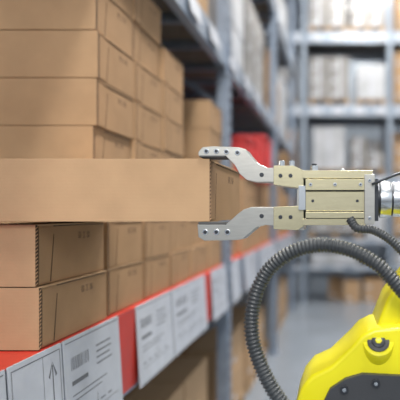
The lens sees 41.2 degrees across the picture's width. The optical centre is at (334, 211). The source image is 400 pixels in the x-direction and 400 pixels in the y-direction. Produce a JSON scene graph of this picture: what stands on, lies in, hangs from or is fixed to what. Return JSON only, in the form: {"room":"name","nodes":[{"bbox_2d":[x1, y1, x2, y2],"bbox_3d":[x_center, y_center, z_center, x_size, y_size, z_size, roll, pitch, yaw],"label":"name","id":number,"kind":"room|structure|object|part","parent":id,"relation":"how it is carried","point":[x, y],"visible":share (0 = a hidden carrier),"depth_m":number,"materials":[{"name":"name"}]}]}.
{"room":"workspace","nodes":[
{"label":"workspace","id":0,"kind":"room"},
{"bbox_2d":[245,277,375,399],"bbox_3d":[1.000,1.800,5.500,10.000,0.100,17.000,0,0,0],"label":"floor","id":1,"kind":"structure","parent":0,"point":[315,326],"depth_m":7.45,"materials":[{"name":"concrete"}]},
{"bbox_2d":[0,0,295,399],"bbox_3d":[-1.355,-1.757,4.825,1.310,7.014,8.390,0,0,0],"label":"rack","id":2,"kind":"object","parent":1,"relation":"on","point":[106,359],"visible":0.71,"depth_m":2.96,"materials":[{"name":"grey metal"}]},
{"bbox_2d":[0,270,106,349],"bbox_3d":[-1.047,0.270,1.455,0.602,0.157,0.385,0,0,0],"label":"cardboard box","id":3,"kind":"object","parent":2,"relation":"on","point":[31,318],"depth_m":1.32,"materials":[{"name":"brown cardboard"}]},
{"bbox_2d":[0,222,104,286],"bbox_3d":[-1.056,0.111,1.455,0.602,0.157,0.385,0,0,0],"label":"cardboard box","id":4,"kind":"object","parent":3,"relation":"on","point":[32,254],"depth_m":1.33,"materials":[{"name":"brown cardboard"}]},
{"bbox_2d":[0,159,239,221],"bbox_3d":[-0.609,-0.054,1.445,0.602,0.155,0.420,0,0,0],"label":"cardboard box","id":5,"kind":"object","parent":4,"relation":"on","point":[31,190],"depth_m":1.24,"materials":[{"name":"brown cardboard"}]},
{"bbox_2d":[0,0,142,315],"bbox_3d":[-1.084,-0.289,1.829,0.652,1.277,0.318,0,0,0],"label":"cardboard box stack","id":6,"kind":"object","parent":2,"relation":"on","point":[67,66],"visible":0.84,"depth_m":1.67,"materials":[{"name":"brown cardboard"}]},
{"bbox_2d":[130,0,169,298],"bbox_3d":[-1.083,-0.289,2.159,0.652,1.277,0.320,0,0,0],"label":"cardboard boxes","id":7,"kind":"object","parent":2,"relation":"in","point":[146,143],"visible":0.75,"depth_m":2.14,"materials":[{"name":"brown cardboard"}]},
{"bbox_2d":[159,47,188,286],"bbox_3d":[-1.079,-0.209,2.481,0.639,1.117,0.304,0,0,0],"label":"cardboard boxes","id":8,"kind":"object","parent":2,"relation":"in","point":[170,68],"visible":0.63,"depth_m":2.45,"materials":[{"name":"brown cardboard"}]},
{"bbox_2d":[186,222,207,277],"bbox_3d":[-1.070,0.111,2.834,0.616,0.477,0.344,0,0,0],"label":"cardboard boxes","id":9,"kind":"object","parent":2,"relation":"in","point":[197,248],"visible":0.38,"depth_m":2.79,"materials":[{"name":"brown cardboard"}]},
{"bbox_2d":[182,100,221,269],"bbox_3d":[-1.065,-0.166,3.198,0.617,1.029,0.334,0,0,0],"label":"cardboard boxes","id":10,"kind":"object","parent":2,"relation":"in","point":[202,119],"visible":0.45,"depth_m":3.04,"materials":[{"name":"brown cardboard"}]},
{"bbox_2d":[197,0,207,16],"bbox_3d":[-1.340,-1.617,2.800,1.020,0.962,1.000,0,0,0],"label":"wooden pallet","id":11,"kind":"object","parent":2,"relation":"in","point":[203,3],"visible":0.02,"depth_m":3.20,"materials":[{"name":"brown wood"}]},
{"bbox_2d":[208,0,243,70],"bbox_3d":[-1.340,-1.642,4.100,1.020,1.012,1.000,0,0,0],"label":"stacked boxes","id":12,"kind":"object","parent":2,"relation":"in","point":[237,6],"visible":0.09,"depth_m":4.24,"materials":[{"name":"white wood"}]},
{"bbox_2d":[231,162,234,257],"bbox_3d":[-1.079,-0.050,3.739,0.614,0.797,0.354,0,0,0],"label":"cardboard boxes","id":13,"kind":"object","parent":2,"relation":"in","point":[232,164],"visible":0.13,"depth_m":3.84,"materials":[{"name":"brown cardboard"}]},
{"bbox_2d":[235,177,254,253],"bbox_3d":[-1.058,0.030,4.423,0.614,0.637,0.543,0,0,0],"label":"cardboard boxes","id":14,"kind":"object","parent":2,"relation":"in","point":[242,246],"visible":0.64,"depth_m":4.27,"materials":[{"name":"brown cardboard"}]},
{"bbox_2d":[231,135,258,176],"bbox_3d":[-0.970,-0.471,4.485,0.484,0.357,0.554,0,0,0],"label":"crate","id":15,"kind":"object","parent":14,"relation":"on","point":[246,142],"visible":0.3,"depth_m":4.22,"materials":[{"name":"red plastic"}]},
{"bbox_2d":[243,0,263,102],"bbox_3d":[-1.340,-1.617,5.350,1.020,0.962,1.100,0,0,0],"label":"stacked boxes","id":16,"kind":"object","parent":2,"relation":"in","point":[253,45],"visible":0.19,"depth_m":5.17,"materials":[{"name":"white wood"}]},
{"bbox_2d":[254,182,261,247],"bbox_3d":[-1.072,0.030,5.023,0.606,0.637,0.545,0,0,0],"label":"cardboard boxes","id":17,"kind":"object","parent":2,"relation":"in","point":[257,187],"visible":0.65,"depth_m":5.03,"materials":[{"name":"brown cardboard"}]},
{"bbox_2d":[249,135,271,183],"bbox_3d":[-0.940,-0.516,5.060,0.544,0.447,0.544,0,0,0],"label":"crate","id":18,"kind":"object","parent":17,"relation":"on","point":[264,149],"visible":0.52,"depth_m":4.80,"materials":[{"name":"red plastic"}]},
{"bbox_2d":[261,184,269,243],"bbox_3d":[-1.065,-0.050,5.647,0.610,0.797,0.493,0,0,0],"label":"cardboard boxes","id":19,"kind":"object","parent":2,"relation":"in","point":[264,187],"visible":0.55,"depth_m":5.56,"materials":[{"name":"brown cardboard"}]},
{"bbox_2d":[264,48,277,123],"bbox_3d":[-1.340,-1.667,6.875,1.020,1.062,1.050,0,0,0],"label":"stacked boxes","id":20,"kind":"object","parent":2,"relation":"in","point":[266,50],"visible":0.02,"depth_m":6.37,"materials":[{"name":"brown cardboard"}]},
{"bbox_2d":[269,186,282,236],"bbox_3d":[-1.070,-0.130,7.123,0.618,0.957,0.544,0,0,0],"label":"cardboard boxes","id":21,"kind":"object","parent":2,"relation":"in","point":[279,189],"visible":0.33,"depth_m":7.04,"materials":[{"name":"brown cardboard"}]},
{"bbox_2d":[277,74,286,135],"bbox_3d":[-1.340,-1.617,8.150,1.020,0.962,1.100,0,0,0],"label":"stacked boxes","id":22,"kind":"object","parent":2,"relation":"in","point":[282,92],"visible":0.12,"depth_m":7.85,"materials":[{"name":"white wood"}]},
{"bbox_2d":[278,0,286,40],"bbox_3d":[-1.340,-3.052,8.150,1.020,0.892,1.100,0,0,0],"label":"stacked boxes","id":23,"kind":"object","parent":2,"relation":"in","point":[282,11],"visible":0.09,"depth_m":8.12,"materials":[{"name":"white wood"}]},
{"bbox_2d":[282,193,286,234],"bbox_3d":[-1.067,0.030,7.771,0.612,0.637,0.542,0,0,0],"label":"cardboard boxes","id":24,"kind":"object","parent":2,"relation":"in","point":[284,195],"visible":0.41,"depth_m":7.60,"materials":[{"name":"brown cardboard"}]},
{"bbox_2d":[123,357,206,399],"bbox_3d":[-1.340,1.351,2.800,1.020,0.797,1.000,0,0,0],"label":"cardboard boxes","id":25,"kind":"object","parent":1,"relation":"on","point":[182,378],"visible":0.18,"depth_m":2.90,"materials":[{"name":"brown cardboard"}]},
{"bbox_2d":[176,321,244,399],"bbox_3d":[-1.340,1.375,4.100,1.020,0.747,1.000,0,0,0],"label":"cardboard box","id":26,"kind":"object","parent":1,"relation":"on","point":[205,345],"visible":0.28,"depth_m":4.03,"materials":[{"name":"brown cardboard"}]},
{"bbox_2d":[211,305,264,393],"bbox_3d":[-1.340,1.425,5.350,1.020,0.647,1.100,0,0,0],"label":"cardboard box","id":27,"kind":"object","parent":1,"relation":"on","point":[237,313],"visible":0.04,"depth_m":5.10,"materials":[{"name":"brown cardboard"}]},
{"bbox_2d":[232,273,278,349],"bbox_3d":[-1.340,1.325,6.875,1.020,0.847,1.050,0,0,0],"label":"cardboard box","id":28,"kind":"object","parent":1,"relation":"on","point":[265,302],"visible":0.12,"depth_m":6.36,"materials":[{"name":"brown cardboard"}]},
{"bbox_2d":[278,275,286,326],"bbox_3d":[-1.340,1.425,8.150,1.020,0.647,1.100,0,0,0],"label":"cardboard box","id":29,"kind":"object","parent":1,"relation":"on","point":[282,293],"visible":0.16,"depth_m":7.98,"materials":[{"name":"brown cardboard"}]},
{"bbox_2d":[244,237,399,399],"bbox_3d":[0.200,0.829,1.240,0.800,1.842,0.700,0,0,0],"label":"robot","id":30,"kind":"object","parent":1,"relation":"on","point":[364,364],"visible":1,"depth_m":1.13,"materials":[{"name":"yellow paint"}]},
{"bbox_2d":[198,146,399,254],"bbox_3d":[-0.038,0.024,1.242,0.600,0.370,0.185,0,0,0],"label":"robotic gripper","id":31,"kind":"object","parent":30,"relation":"attached to","point":[356,199],"visible":1,"depth_m":1.22,"materials":[{"name":"metal"}]},
{"bbox_3d":[0.124,0.468,1.132,0.308,0.205,0.020,0,0,0],"label":"plate","id":32,"kind":"part","parent":30,"relation":"part of","materials":[{"name":"grey plastic"}]},
{"bbox_2d":[279,0,399,303],"bbox_3d":[1.050,-1.825,10.147,6.690,7.150,1.206,0,0,0],"label":"rack","id":33,"kind":"object","parent":1,"relation":"on","point":[359,46],"visible":0.47,"depth_m":9.56,"materials":[{"name":"grey metal"}]},
{"bbox_2d":[277,52,298,104],"bbox_3d":[-1.425,-2.579,10.125,1.350,1.037,0.950,0,0,0],"label":"stacked boxes","id":34,"kind":"object","parent":33,"relation":"in","point":[284,72],"visible":0.15,"depth_m":9.66,"materials":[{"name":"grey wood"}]},
{"bbox_2d":[277,129,298,167],"bbox_3d":[-1.425,-1.155,10.125,1.350,0.887,0.950,0,0,0],"label":"stacked boxes","id":35,"kind":"object","parent":33,"relation":"in","point":[281,155],"visible":0.16,"depth_m":9.66,"materials":[{"name":"brown cardboard"}]},
{"bbox_2d":[287,197,299,237],"bbox_3d":[-1.425,0.105,10.125,1.350,0.807,0.950,0,0,0],"label":"wooden pallet","id":36,"kind":"object","parent":33,"relation":"in","point":[297,232],"visible":0.06,"depth_m":9.66,"materials":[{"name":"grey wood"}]},
{"bbox_2d":[309,0,347,30],"bbox_3d":[-0.125,-4.029,10.125,0.750,1.137,0.950,0,0,0],"label":"goods","id":37,"kind":"object","parent":33,"relation":"in","point":[324,15],"visible":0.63,"depth_m":9.66,"materials":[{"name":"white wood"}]},
{"bbox_2d":[313,127,344,169],"bbox_3d":[-0.110,-1.179,10.125,0.620,0.937,0.950,0,0,0],"label":"stacked boxes","id":38,"kind":"object","parent":33,"relation":"in","point":[328,142],"visible":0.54,"depth_m":9.66,"materials":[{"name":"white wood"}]},
{"bbox_2d":[309,57,349,104],"bbox_3d":[-0.110,-2.530,10.125,0.780,0.937,0.950,0,0,0],"label":"stacked boxes","id":39,"kind":"object","parent":33,"relation":"in","point":[318,66],"visible":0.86,"depth_m":9.66,"materials":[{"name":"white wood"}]},
{"bbox_2d":[312,251,357,263],"bbox_3d":[-0.004,0.896,10.125,0.884,0.228,0.944,0,0,0],"label":"box","id":40,"kind":"object","parent":33,"relation":"in","point":[322,257],"visible":0.64,"depth_m":9.66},
{"bbox_2d":[309,225,360,237],"bbox_3d":[0.000,0.081,10.125,1.000,0.857,0.950,0,0,0],"label":"box","id":41,"kind":"object","parent":33,"relation":"in","point":[313,229],"visible":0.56,"depth_m":9.66,"materials":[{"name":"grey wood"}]},
{"bbox_2d":[349,137,383,174],"bbox_3d":[0.625,-1.079,10.125,0.650,0.737,0.950,0,0,0],"label":"boxes","id":42,"kind":"object","parent":33,"relation":"in","point":[364,154],"visible":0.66,"depth_m":9.66,"materials":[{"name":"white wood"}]},
{"bbox_2d":[349,0,385,30],"bbox_3d":[0.640,-3.979,10.125,0.680,1.037,0.950,0,0,0],"label":"goods","id":43,"kind":"object","parent":33,"relation":"in","point":[364,15],"visible":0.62,"depth_m":9.66,"materials":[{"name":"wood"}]},
{"bbox_2d":[355,65,385,104],"bbox_3d":[0.700,-2.454,10.125,0.560,0.787,0.950,0,0,0],"label":"stacked boxes","id":44,"kind":"object","parent":33,"relation":"in","point":[369,79],"visible":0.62,"depth_m":9.66,"materials":[{"name":"cardboard"},{"name":"plastic wrap"},{"name":"wood"}]},
{"bbox_2d":[364,216,384,237],"bbox_3d":[0.789,0.156,10.128,0.370,0.708,0.938,0,0,0],"label":"boxes","id":45,"kind":"object","parent":33,"relation":"in","point":[380,223],"visible":0.21,"depth_m":9.66},
{"bbox_2d":[392,52,399,104],"bbox_3d":[1.675,-2.579,10.125,1.050,1.037,0.950,0,0,0],"label":"stacked boxes","id":46,"kind":"object","parent":33,"relation":"in","point":[396,57],"visible":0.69,"depth_m":9.66,"materials":[{"name":"brown cardboard"}]},
{"bbox_2d":[392,133,399,173],"bbox_3d":[1.675,-1.155,10.125,1.050,0.887,0.950,0,0,0],"label":"cardboard box","id":47,"kind":"object","parent":33,"relation":"in","point":[395,136],"visible":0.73,"depth_m":9.70,"materials":[{"name":"brown cardboard"}]},
{"bbox_2d":[392,0,399,30],"bbox_3d":[1.750,-3.979,10.125,1.100,1.037,0.950,0,0,0],"label":"cardboard boxes","id":48,"kind":"object","parent":33,"relation":"in","point":[395,3],"visible":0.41,"depth_m":9.88,"materials":[{"name":"brown cardboard"}]},
{"bbox_2d":[392,217,399,237],"bbox_3d":[1.675,0.105,10.125,1.050,0.807,0.950,0,0,0],"label":"cardboard box","id":49,"kind":"object","parent":33,"relation":"in","point":[395,220],"visible":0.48,"depth_m":9.66,"materials":[{"name":"brown cardboard"}]},
{"bbox_2d":[392,249,399,263],"bbox_3d":[1.772,0.881,10.128,1.236,0.258,0.937,0,0,0],"label":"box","id":50,"kind":"object","parent":33,"relation":"in","point":[395,256],"visible":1,"depth_m":9.66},
{"bbox_2d":[328,275,359,302],"bbox_3d":[0.176,1.541,10.130,0.624,0.418,0.935,0,0,0],"label":"cardboard box","id":51,"kind":"object","parent":1,"relation":"on","point":[335,282],"visible":1,"depth_m":9.88,"materials":[{"name":"cardboard"}]},
{"bbox_2d":[362,273,384,302],"bbox_3d":[0.770,1.526,10.126,0.413,0.448,0.942,0,0,0],"label":"cardboard box","id":52,"kind":"object","parent":1,"relation":"on","point":[372,284],"visible":0.8,"depth_m":9.66,"materials":[{"name":"cardboard"}]},
{"bbox_2d":[277,0,399,276],"bbox_3d":[1.000,-2.125,13.585,10.000,7.750,0.230,0,0,0],"label":"wall","id":53,"kind":"structure","parent":0,"point":[372,133],"depth_m":13.50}
]}

